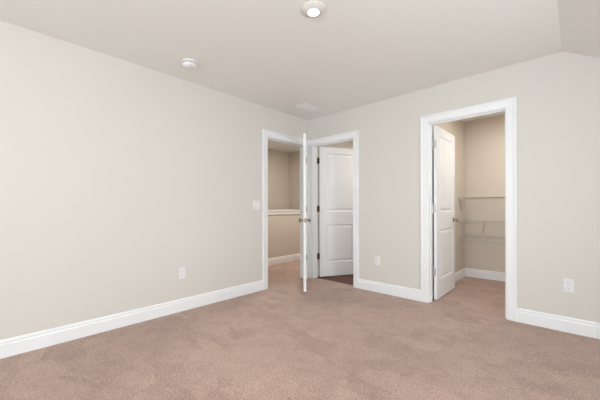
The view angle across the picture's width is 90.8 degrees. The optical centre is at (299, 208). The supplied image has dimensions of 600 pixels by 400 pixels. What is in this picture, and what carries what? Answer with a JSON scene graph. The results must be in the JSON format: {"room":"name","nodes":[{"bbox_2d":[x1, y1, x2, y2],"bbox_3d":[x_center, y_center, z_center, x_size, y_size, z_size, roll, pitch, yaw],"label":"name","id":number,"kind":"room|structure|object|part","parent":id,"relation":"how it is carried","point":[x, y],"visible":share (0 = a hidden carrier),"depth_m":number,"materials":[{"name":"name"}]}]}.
{"room":"empty bedroom","nodes":[
{"label":"empty bedroom","id":0,"kind":"room"},
{"bbox_2d":[0,20,352,339],"bbox_3d":[-1.270,-0.143,3.174,0.115,2.440,7.800,0,0,43],"label":"wall","id":1,"kind":"structure","parent":0,"point":[118,176],"depth_m":2.67,"materials":[{"name":"white paint"}]},
{"bbox_2d":[0,280,263,358],"bbox_3d":[-2.185,1.014,2.096,0.016,0.130,4.970,0,0,43],"label":"baseboard","id":2,"kind":"structure","parent":1,"relation":"attached to","point":[16,345],"depth_m":2.64,"materials":[{"name":"white wood"}]},
{"bbox_2d":[179,267,184,278],"bbox_3d":[-1.240,0.682,3.113,0.008,0.117,0.072,0,0,43],"label":"wall outlet","id":3,"kind":"object","parent":1,"relation":"attached to","point":[181,270],"visible":1,"depth_m":3.11,"materials":[{"name":"white plastic"}]},
{"bbox_2d":[253,200,259,209],"bbox_3d":[-0.561,-0.045,3.840,0.010,0.117,0.116,0,0,43],"label":"light switch","id":4,"kind":"object","parent":1,"relation":"attached to","point":[256,204],"visible":1,"depth_m":3.83,"materials":[{"name":"white plastic"}]},
{"bbox_2d":[299,133,310,291],"bbox_3d":[0.063,0.051,4.160,0.161,2.018,0.791,0,0,0],"label":"door","id":5,"kind":"structure","parent":1,"relation":"in","point":[304,219],"depth_m":3.77,"materials":[{"name":"white paint"}]},
{"bbox_2d":[268,149,288,209],"bbox_3d":[-1.732,0.558,5.800,0.120,3.840,4.400,0,0,43],"label":"wall","id":6,"kind":"structure","parent":0,"point":[278,161],"depth_m":7.02,"materials":[{"name":"beige paint"}]},
{"bbox_2d":[268,214,299,258],"bbox_3d":[-1.064,1.267,5.176,0.115,2.420,4.160,0,0,43],"label":"wall","id":7,"kind":"structure","parent":0,"point":[283,230],"depth_m":5.88,"materials":[{"name":"beige paint"}]},
{"bbox_2d":[268,253,299,265],"bbox_3d":[-0.619,1.011,4.760,1.105,0.130,4.160,0,0,43],"label":"baseboard","id":8,"kind":"structure","parent":7,"relation":"attached to","point":[277,260],"depth_m":5.86,"materials":[{"name":"white wood"}]},
{"bbox_2d":[268,210,299,214],"bbox_3d":[-1.067,0.078,5.176,0.165,0.092,4.160,0,0,43],"label":"trim","id":9,"kind":"structure","parent":7,"relation":"attached to","point":[270,212],"depth_m":5.85,"materials":[{"name":"white wood"}]},
{"bbox_2d":[289,151,299,209],"bbox_3d":[0.510,0.553,6.633,2.015,3.840,0.120,0,0,43],"label":"wall","id":10,"kind":"structure","parent":0,"point":[294,157],"depth_m":7.15,"materials":[{"name":"beige paint"}]},
{"bbox_2d":[0,260,599,399],"bbox_3d":[-0.141,1.104,2.039,5.760,0.060,7.920,0,0,43],"label":"floor","id":11,"kind":"structure","parent":0,"point":[331,340],"depth_m":2.18,"materials":[{"name":"carpet"}]},
{"bbox_2d":[0,0,599,152],"bbox_3d":[-0.478,-0.992,2.350,6.670,1.025,7.920,0,0,43],"label":"ceiling","id":12,"kind":"structure","parent":0,"point":[268,53],"depth_m":2.36,"materials":[{"name":"white paint"}]},
{"bbox_2d":[182,58,197,69],"bbox_3d":[-1.027,-1.337,2.760,0.140,0.054,0.140,0,0,43],"label":"smoke detector","id":13,"kind":"object","parent":12,"relation":"attached to","point":[191,64],"visible":1,"depth_m":2.72,"materials":[{"name":"white plastic"}]},
{"bbox_2d":[295,103,319,111],"bbox_3d":[0.101,-1.361,3.997,0.188,0.012,0.322,0,0,43],"label":"ceiling vent","id":14,"kind":"object","parent":12,"relation":"in","point":[304,106],"visible":1,"depth_m":3.98,"materials":[{"name":"white metal"}]},
{"bbox_2d":[301,0,325,17],"bbox_3d":[0.092,-1.351,2.028,0.168,0.029,0.168,0,0,43],"label":"recessed light","id":15,"kind":"object","parent":12,"relation":"in","point":[311,9],"visible":1,"depth_m":2.00,"materials":[{"name":"white plastic"}]},
{"bbox_2d":[432,120,463,283],"bbox_3d":[2.052,-0.151,4.185,0.115,2.440,1.785,0,0,43],"label":"wall","id":16,"kind":"structure","parent":0,"point":[456,128],"depth_m":4.46,"materials":[{"name":"beige paint"}]},
{"bbox_2d":[433,268,504,295],"bbox_3d":[2.526,1.003,3.642,1.315,0.130,1.635,0,0,43],"label":"baseboard","id":17,"kind":"structure","parent":16,"relation":"attached to","point":[484,274],"depth_m":4.47,"materials":[{"name":"white wood"}]},
{"bbox_2d":[309,51,599,322],"bbox_3d":[1.748,-0.150,3.169,4.300,2.440,0.115,0,0,43],"label":"wall","id":18,"kind":"structure","parent":0,"point":[557,94],"depth_m":2.74,"materials":[{"name":"white paint"}]},
{"bbox_2d":[262,129,358,289],"bbox_3d":[0.145,0.011,4.046,1.028,2.126,1.064,0,0,43],"label":"door frame","id":19,"kind":"structure","parent":18,"relation":"attached to","point":[314,144],"depth_m":4.31,"materials":[{"name":"white wood"}]},
{"bbox_2d":[317,147,352,276],"bbox_3d":[0.625,0.049,4.708,0.752,2.018,0.161,0,0,-18],"label":"door","id":20,"kind":"structure","parent":18,"relation":"in","point":[335,207],"depth_m":4.67,"materials":[{"name":"white paint"}]},
{"bbox_2d":[375,256,379,265],"bbox_3d":[0.989,0.669,3.797,0.072,0.117,0.008,0,0,43],"label":"wall outlet","id":21,"kind":"object","parent":18,"relation":"attached to","point":[377,258],"visible":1,"depth_m":3.79,"materials":[{"name":"white plastic"}]},
{"bbox_2d":[432,125,458,299],"bbox_3d":[1.801,0.046,3.685,0.161,2.018,0.763,0,0,43],"label":"door","id":22,"kind":"structure","parent":18,"relation":"in","point":[443,144],"depth_m":3.62,"materials":[{"name":"white paint"}]},
{"bbox_2d":[420,97,516,321],"bbox_3d":[1.765,0.007,3.153,0.899,2.126,0.154,0,0,43],"label":"door frame","id":23,"kind":"structure","parent":18,"relation":"attached to","point":[509,105],"depth_m":2.95,"materials":[{"name":"white wood"}]},
{"bbox_2d":[358,279,599,338],"bbox_3d":[2.033,1.004,2.816,3.406,0.130,0.016,0,0,43],"label":"baseboard","id":24,"kind":"structure","parent":18,"relation":"attached to","point":[591,329],"depth_m":2.69,"materials":[{"name":"white wood"}]},
{"bbox_2d":[563,278,573,292],"bbox_3d":[2.318,0.665,2.553,0.072,0.117,0.008,0,0,43],"label":"wall outlet","id":25,"kind":"object","parent":18,"relation":"attached to","point":[568,284],"visible":1,"depth_m":2.55,"materials":[{"name":"white plastic"}]},
{"bbox_2d":[464,114,504,272],"bbox_3d":[3.133,-0.154,4.294,1.315,2.440,0.150,0,0,43],"label":"wall","id":26,"kind":"structure","parent":0,"point":[484,138],"depth_m":4.50,"materials":[{"name":"beige paint"}]},
{"bbox_2d":[458,197,504,209],"bbox_3d":[2.972,-0.070,4.124,1.310,0.216,0.316,0,0,43],"label":"wire shelf","id":27,"kind":"object","parent":26,"relation":"attached to","point":[459,198],"visible":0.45,"depth_m":4.34,"materials":[{"name":"white metal"}]},
{"bbox_2d":[459,235,504,243],"bbox_3d":[2.978,0.521,4.126,1.307,0.202,0.308,0,0,43],"label":"wire shelf","id":28,"kind":"object","parent":26,"relation":"attached to","point":[484,237],"visible":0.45,"depth_m":4.32,"materials":[{"name":"white metal"}]},
{"bbox_3d":[2.895,0.477,4.038,1.307,0.018,0.018,0,0,43],"label":"hanging rod","id":29,"kind":"part","parent":28,"relation":"part of","materials":[{"name":"white metal"}]},
{"bbox_2d":[460,220,504,233],"bbox_3d":[2.977,0.286,4.126,1.307,0.202,0.308,0,0,43],"label":"wire shelf","id":30,"kind":"object","parent":26,"relation":"attached to","point":[464,220],"visible":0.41,"depth_m":4.32,"materials":[{"name":"white metal"}]}
]}

